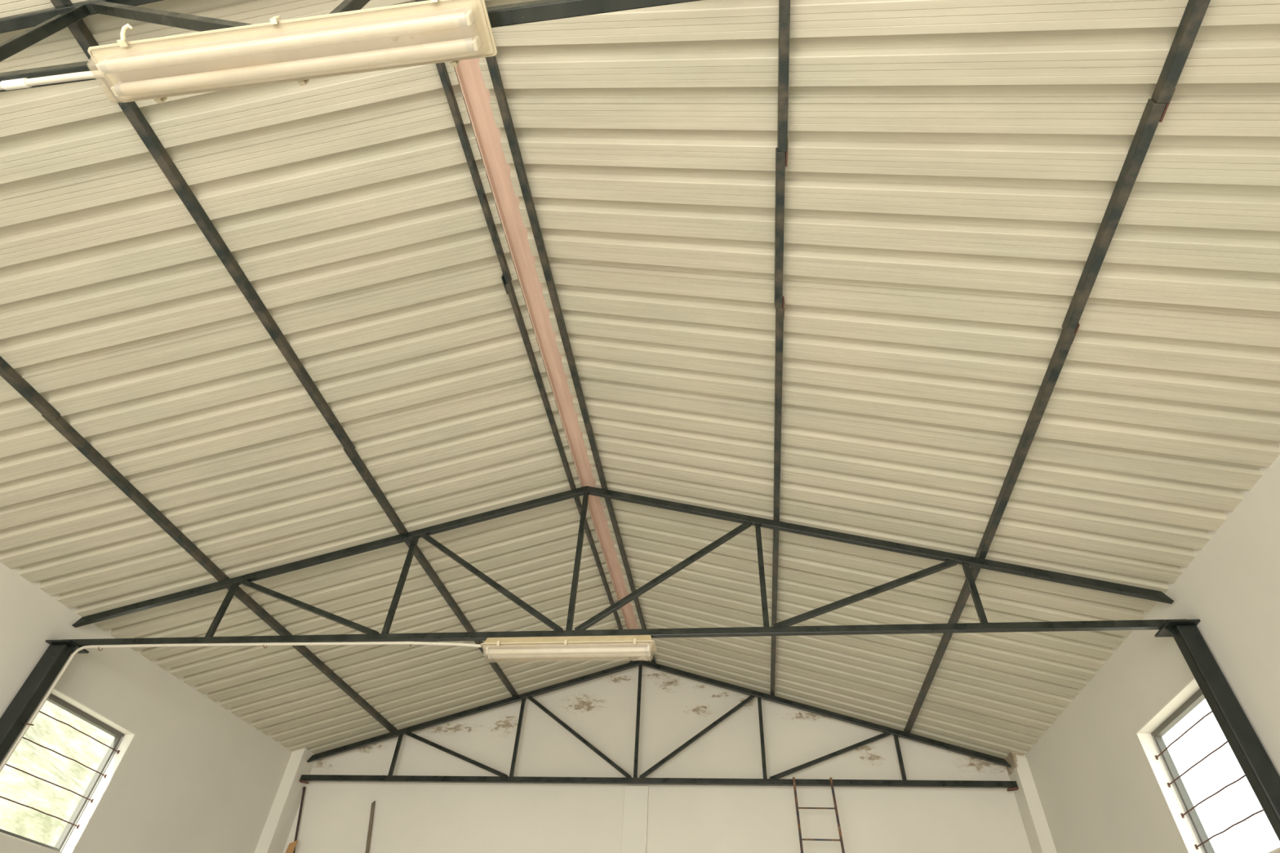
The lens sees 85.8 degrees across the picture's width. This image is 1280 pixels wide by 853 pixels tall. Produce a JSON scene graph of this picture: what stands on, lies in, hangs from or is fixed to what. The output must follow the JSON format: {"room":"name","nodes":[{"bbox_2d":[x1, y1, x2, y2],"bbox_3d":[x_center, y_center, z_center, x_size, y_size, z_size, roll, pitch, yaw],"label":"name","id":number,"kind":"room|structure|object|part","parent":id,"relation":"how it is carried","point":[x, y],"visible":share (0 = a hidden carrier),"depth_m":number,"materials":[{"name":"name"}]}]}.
{"room":"warehouse","nodes":[
{"label":"warehouse","id":0,"kind":"room"},
{"bbox_2d":[0,562,292,852],"bbox_3d":[-5.134,1.752,3.039,0.155,4.366,11.852,-4,-44,8],"label":"wall","id":1,"kind":"structure","parent":0,"point":[193,776],"depth_m":6.38,"materials":[{"name":"white paint"}]},
{"bbox_2d":[0,688,134,852],"bbox_3d":[-4.734,2.787,5.554,0.154,0.969,1.032,-3,-44,7],"label":"window","id":2,"kind":"structure","parent":1,"relation":"in","point":[76,825],"depth_m":5.82,"materials":[{"name":"paint"}]},
{"bbox_3d":[-4.731,2.980,5.367,0.010,0.019,1.012,-3,-44,7],"label":"security rod","id":3,"kind":"part","parent":2,"relation":"part of","materials":[{"name":"brown metal"}]},
{"bbox_3d":[-4.723,2.840,5.502,0.011,0.019,1.012,-3,-44,7],"label":"security rod","id":4,"kind":"part","parent":2,"relation":"part of","materials":[{"name":"brown metal"}]},
{"bbox_3d":[-4.714,2.698,5.636,0.012,0.021,1.012,-3,-44,7],"label":"security rod","id":5,"kind":"part","parent":2,"relation":"part of","materials":[{"name":"brown metal"}]},
{"bbox_3d":[-4.705,2.553,5.774,0.012,0.020,1.012,-3,-44,7],"label":"security rod","id":6,"kind":"part","parent":2,"relation":"part of","materials":[{"name":"brown metal"}]},
{"bbox_2d":[254,748,315,852],"bbox_3d":[-4.243,5.597,7.016,0.198,4.355,0.350,-3,-44,7],"label":"trim","id":7,"kind":"structure","parent":1,"relation":"attached to","point":[275,833],"depth_m":8.01,"materials":[{"name":"paint"}]},
{"bbox_2d":[0,0,1279,759],"bbox_3d":[-0.739,-0.485,4.257,8.920,1.458,12.094,-3,-44,7],"label":"ceiling","id":8,"kind":"structure","parent":0,"point":[953,171],"depth_m":4.14,"materials":[{"name":"beige metal"}]},
{"bbox_2d":[0,0,700,92],"bbox_3d":[-1.007,-1.715,2.654,8.300,1.408,0.046,-3,-44,7],"label":"roof truss","id":9,"kind":"object","parent":8,"relation":"attached to","point":[45,23],"visible":0.43,"depth_m":2.47,"materials":[{"name":"black metal"}]},
{"bbox_3d":[-2.443,-1.491,2.694,0.040,0.908,0.040,-3,-44,7],"label":"post","id":10,"kind":"part","parent":9,"relation":"part of","materials":[{"name":"black metal"}]},
{"bbox_2d":[0,70,105,90],"bbox_3d":[-3.404,-1.063,2.455,3.429,0.041,0.028,-3,-44,7],"label":"conduit","id":11,"kind":"object","parent":9,"relation":"attached to","point":[25,82],"visible":0.86,"depth_m":2.27,"materials":[{"name":"beige plastic"}]},
{"bbox_2d":[88,0,497,103],"bbox_3d":[-1.079,-1.161,2.108,1.280,0.154,0.220,-3,-44,7],"label":"lamp","id":12,"kind":"object","parent":9,"relation":"hanging from","point":[428,32],"visible":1,"depth_m":2.09,"materials":[{"name":"beige"}]},
{"bbox_2d":[95,58,106,74],"bbox_3d":[-1.670,-1.123,2.150,0.014,0.050,0.028,-3,-44,7],"label":"socket","id":13,"kind":"object","parent":12,"relation":"attached to","point":[100,66],"depth_m":2.13,"materials":[{"name":"white plastic"}]},
{"bbox_2d":[110,81,121,96],"bbox_3d":[-1.662,-1.076,2.198,0.014,0.050,0.028,-3,-44,7],"label":"socket","id":14,"kind":"object","parent":12,"relation":"attached to","point":[115,89],"depth_m":2.18,"materials":[{"name":"white plastic"}]},
{"bbox_2d":[464,9,474,26],"bbox_3d":[-0.495,-1.188,2.003,0.014,0.050,0.028,-3,-44,7],"label":"socket","id":15,"kind":"object","parent":12,"relation":"attached to","point":[468,14],"depth_m":1.99,"materials":[{"name":"white plastic"}]},
{"bbox_2d":[471,35,481,50],"bbox_3d":[-0.487,-1.141,2.051,0.014,0.050,0.028,-3,-44,7],"label":"socket","id":16,"kind":"object","parent":12,"relation":"attached to","point":[476,40],"depth_m":2.04,"materials":[{"name":"white plastic"}]},
{"bbox_3d":[-1.007,-1.715,2.654,0.040,1.311,0.040,-3,-44,7],"label":"post","id":17,"kind":"part","parent":9,"relation":"part of","materials":[{"name":"black metal"}]},
{"bbox_2d":[452,57,639,660],"bbox_3d":[-0.709,-0.930,4.693,0.490,0.253,11.640,-3,-44,7],"label":"ridge cap","id":18,"kind":"object","parent":8,"relation":"attached to","point":[476,97],"visible":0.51,"depth_m":4.61,"materials":[{"name":"pink metal"}]},
{"bbox_2d":[282,657,1031,852],"bbox_3d":[-0.079,5.076,7.092,8.900,5.600,0.200,-3,-44,7],"label":"wall","id":19,"kind":"structure","parent":0,"point":[409,817],"depth_m":7.90,"materials":[{"name":"paint"}]},
{"bbox_2d":[621,786,648,852],"bbox_3d":[-0.130,5.570,6.479,0.272,4.035,0.050,-3,-44,7],"label":"trim","id":20,"kind":"structure","parent":19,"relation":"attached to","point":[634,828],"depth_m":7.61,"materials":[{"name":"paint"}]},
{"bbox_2d":[298,659,1018,791],"bbox_3d":[-0.015,3.501,8.235,8.100,1.483,0.060,-3,-44,7],"label":"roof truss","id":21,"kind":"object","parent":19,"relation":"attached to","point":[775,780],"visible":1,"depth_m":7.97,"materials":[{"name":"black metal"}]},
{"bbox_3d":[-2.945,3.959,8.315,0.040,0.490,0.040,-3,-44,7],"label":"post","id":22,"kind":"part","parent":21,"relation":"part of","materials":[{"name":"black metal"}]},
{"bbox_3d":[-1.466,3.721,8.281,0.040,0.925,0.040,-3,-44,7],"label":"post","id":23,"kind":"part","parent":21,"relation":"part of","materials":[{"name":"black metal"}]},
{"bbox_3d":[-0.022,3.489,8.248,0.040,1.350,0.040,-3,-44,7],"label":"post","id":24,"kind":"part","parent":21,"relation":"part of","materials":[{"name":"black metal"}]},
{"bbox_3d":[1.403,3.564,7.922,0.040,0.925,0.040,-3,-44,7],"label":"post","id":25,"kind":"part","parent":21,"relation":"part of","materials":[{"name":"black metal"}]},
{"bbox_3d":[2.861,3.641,7.589,0.040,0.490,0.040,-3,-44,7],"label":"post","id":26,"kind":"part","parent":21,"relation":"part of","materials":[{"name":"black metal"}]},
{"bbox_2d":[1025,441,1279,852],"bbox_3d":[3.382,1.285,1.975,0.155,4.366,11.850,-3,-44,7],"label":"wall","id":27,"kind":"structure","parent":0,"point":[1099,791],"depth_m":4.96,"materials":[{"name":"white paint"}]},
{"bbox_2d":[1004,751,1057,852],"bbox_3d":[3.976,5.148,5.987,0.178,4.350,0.350,-3,-44,7],"label":"trim","id":28,"kind":"structure","parent":27,"relation":"attached to","point":[1038,834],"depth_m":7.05,"materials":[{"name":"paint"}]},
{"bbox_2d":[1136,676,1279,852],"bbox_3d":[3.753,2.317,4.513,0.154,0.983,1.055,-3,-44,7],"label":"window","id":29,"kind":"structure","parent":27,"relation":"in","point":[1195,839],"depth_m":4.87,"materials":[{"name":"paint"}]},
{"bbox_3d":[3.798,2.314,4.508,0.050,0.963,1.035,-3,-44,7],"label":"frame","id":30,"kind":"part","parent":29,"relation":"part of","materials":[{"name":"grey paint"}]},
{"bbox_3d":[3.753,2.095,4.727,0.011,0.020,1.035,-3,-44,7],"label":"security rod","id":31,"kind":"part","parent":29,"relation":"part of","materials":[{"name":"brown metal"}]},
{"bbox_3d":[3.744,2.232,4.596,0.012,0.016,1.035,-3,-44,7],"label":"security rod","id":32,"kind":"part","parent":29,"relation":"part of","materials":[{"name":"brown metal"}]},
{"bbox_3d":[3.735,2.375,4.461,0.012,0.019,1.035,-3,-44,7],"label":"security rod","id":33,"kind":"part","parent":29,"relation":"part of","materials":[{"name":"brown metal"}]},
{"bbox_3d":[3.726,2.514,4.329,0.012,0.020,1.035,-3,-44,7],"label":"security rod","id":34,"kind":"part","parent":29,"relation":"part of","materials":[{"name":"brown metal"}]},
{"bbox_3d":[-0.964,3.119,0.879,9.000,0.200,12.100,-3,-44,7],"label":"floor","id":35,"kind":"structure","parent":0,"visible":0},
{"bbox_2d":[0,640,88,763],"bbox_3d":[-4.713,3.180,4.192,0.247,3.924,0.240,-3,-44,7],"label":"steel column","id":36,"kind":"structure","parent":35,"relation":"on","point":[22,707],"depth_m":5.25,"materials":[{"name":"black metal"}]},
{"bbox_3d":[-4.607,1.773,5.545,0.219,0.014,0.215,-3,-44,7],"label":"cap plate","id":37,"kind":"part","parent":36,"relation":"part of","materials":[{"name":"green paint"}]},
{"bbox_2d":[62,485,1173,646],"bbox_3d":[-0.505,1.042,5.537,8.380,1.409,0.046,-3,-44,7],"label":"roof truss","id":38,"kind":"object","parent":36,"relation":"on","point":[784,628],"visible":0.93,"depth_m":5.25,"materials":[{"name":"black metal"}]},
{"bbox_2d":[0,355,398,732],"bbox_3d":[-3.762,-0.097,4.449,0.056,0.174,11.670,-3,-44,7],"label":"steel purlin","id":39,"kind":"object","parent":38,"relation":"on","point":[48,412],"visible":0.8,"depth_m":5.12,"materials":[{"name":"green paint"}]},
{"bbox_3d":[-3.402,1.496,5.617,0.040,0.497,0.040,-3,-44,7],"label":"post","id":40,"kind":"part","parent":38,"relation":"part of","materials":[{"name":"black metal"}]},
{"bbox_2d":[0,640,481,772],"bbox_3d":[-2.941,2.997,4.098,3.426,3.624,0.074,-3,-44,7],"label":"conduit","id":41,"kind":"object","parent":38,"relation":"attached to","point":[28,725],"visible":0.99,"depth_m":5.27,"materials":[{"name":"beige plastic"}]},
{"bbox_2d":[50,0,518,696],"bbox_3d":[-2.285,-0.481,4.555,0.063,0.205,11.670,-3,-44,7],"label":"steel purlin","id":42,"kind":"object","parent":38,"relation":"on","point":[80,31],"visible":0.73,"depth_m":4.17,"materials":[{"name":"green paint"}]},
{"bbox_3d":[-1.931,1.266,5.576,0.040,0.909,0.040,-3,-44,7],"label":"post","id":43,"kind":"part","parent":38,"relation":"part of","materials":[{"name":"black metal"}]},
{"bbox_2d":[415,0,633,662],"bbox_3d":[-0.834,-0.861,4.662,0.046,0.227,11.670,-3,-44,7],"label":"steel purlin","id":44,"kind":"object","parent":38,"relation":"on","point":[506,277],"visible":0.84,"depth_m":4.48,"materials":[{"name":"green paint"}]},
{"bbox_3d":[-0.878,-0.929,4.491,0.008,0.045,0.130,-3,-44,7],"label":"splice plate","id":45,"kind":"part","parent":44,"relation":"part of","materials":[{"name":"green paint"}]},
{"bbox_2d":[480,635,657,658],"bbox_3d":[-0.521,1.610,5.000,1.280,0.154,0.190,-3,-44,7],"label":"lamp","id":46,"kind":"object","parent":38,"relation":"hanging from","point":[624,646],"visible":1,"depth_m":4.96,"materials":[{"name":"beige"}]},
{"bbox_2d":[485,55,656,663],"bbox_3d":[-0.557,-0.869,4.621,0.047,0.231,11.670,-3,-44,7],"label":"steel purlin","id":47,"kind":"object","parent":38,"relation":"on","point":[491,61],"visible":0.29,"depth_m":4.46,"materials":[{"name":"green paint"}]},
{"bbox_3d":[-0.495,1.042,5.536,0.040,1.312,0.040,-3,-44,7],"label":"post","id":48,"kind":"part","parent":38,"relation":"part of","materials":[{"name":"black metal"}]},
{"bbox_3d":[0.922,1.110,5.219,0.040,0.909,0.040,-3,-44,7],"label":"post","id":49,"kind":"part","parent":38,"relation":"part of","materials":[{"name":"black metal"}]},
{"bbox_2d":[770,0,790,696],"bbox_3d":[0.835,-0.650,4.163,0.053,0.195,11.670,-3,-44,7],"label":"steel purlin","id":50,"kind":"object","parent":38,"relation":"on","point":[781,151],"visible":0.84,"depth_m":3.79,"materials":[{"name":"green paint"}]},
{"bbox_3d":[0.838,-0.694,4.030,0.008,0.045,0.130,-3,-44,7],"label":"splice plate","id":51,"kind":"part","parent":50,"relation":"part of","materials":[{"name":"brown metal"}]},
{"bbox_3d":[0.713,-1.339,3.357,0.008,0.045,0.130,-3,-44,7],"label":"splice plate","id":52,"kind":"part","parent":50,"relation":"part of","materials":[{"name":"brown metal"}]},
{"bbox_3d":[2.374,1.179,4.894,0.040,0.497,0.040,-3,-44,7],"label":"post","id":53,"kind":"part","parent":38,"relation":"part of","materials":[{"name":"black metal"}]},
{"bbox_2d":[903,0,1210,733],"bbox_3d":[2.242,-0.429,3.700,0.054,0.160,11.671,-3,-44,7],"label":"steel purlin","id":54,"kind":"object","parent":38,"relation":"on","point":[1156,108],"visible":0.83,"depth_m":3.28,"materials":[{"name":"green paint"}]},
{"bbox_3d":[2.243,-0.488,3.568,0.008,0.045,0.130,-3,-44,7],"label":"splice plate","id":55,"kind":"part","parent":54,"relation":"part of","materials":[{"name":"brown metal"}]},
{"bbox_3d":[2.086,-1.284,2.739,0.008,0.045,0.130,-3,-44,7],"label":"splice plate","id":56,"kind":"part","parent":54,"relation":"part of","materials":[{"name":"brown metal"}]},
{"bbox_2d":[285,840,297,852],"bbox_3d":[-4.077,5.820,6.542,0.103,3.394,0.380,-15,-47,19],"label":"wooden plank","id":57,"kind":"object","parent":35,"relation":"on","point":[291,846],"visible":1,"depth_m":7.75,"materials":[{"name":"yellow wood"}]},
{"bbox_2d":[293,786,306,852],"bbox_3d":[-3.701,5.740,6.854,0.897,3.979,0.032,-5,-44,9],"label":"metal pole","id":58,"kind":"object","parent":35,"relation":"on","point":[304,788],"visible":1,"depth_m":8.06,"materials":[{"name":"black metal"}]},
{"bbox_2d":[364,800,375,852],"bbox_3d":[-2.845,5.720,6.677,0.813,3.839,0.029,-11,-45,15],"label":"wooden stick","id":59,"kind":"object","parent":35,"relation":"on","point":[372,808],"visible":1,"depth_m":7.88,"materials":[{"name":"brown wood"}]},
{"bbox_2d":[792,777,844,852],"bbox_3d":[1.780,5.088,5.874,0.502,4.082,0.632,-3,-44,7],"label":"ladder","id":60,"kind":"object","parent":35,"relation":"on","point":[835,808],"visible":1,"depth_m":7.18,"materials":[{"name":"black metal"}]},
{"bbox_3d":[1.552,5.101,5.903,0.026,4.082,0.633,-2,-44,6],"label":"rail","id":61,"kind":"part","parent":60,"relation":"part of","materials":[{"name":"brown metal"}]},
{"bbox_3d":[1.976,5.077,5.850,0.026,4.082,0.639,2,-44,2],"label":"rail","id":62,"kind":"part","parent":60,"relation":"part of","materials":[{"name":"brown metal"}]},
{"bbox_2d":[1154,619,1279,841],"bbox_3d":[3.437,2.733,3.174,0.191,3.924,0.240,-3,-44,7],"label":"steel column","id":63,"kind":"structure","parent":35,"relation":"on","point":[1259,770],"depth_m":4.08,"materials":[{"name":"black metal"}]},
{"bbox_3d":[3.529,1.327,4.528,0.191,0.014,0.215,-3,-44,7],"label":"cap plate","id":64,"kind":"part","parent":63,"relation":"part of","materials":[{"name":"green paint"}]},
{"label":"outside","id":65,"kind":"structure","parent":0,"visible":0},
{"bbox_2d":[0,700,115,847],"bbox_3d":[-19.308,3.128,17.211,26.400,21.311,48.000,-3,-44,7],"label":"window pane","id":66,"kind":"object","parent":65,"point":[15,785],"visible":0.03,"depth_m":16.68,"materials":[{"name":"clear glass"}]}
]}

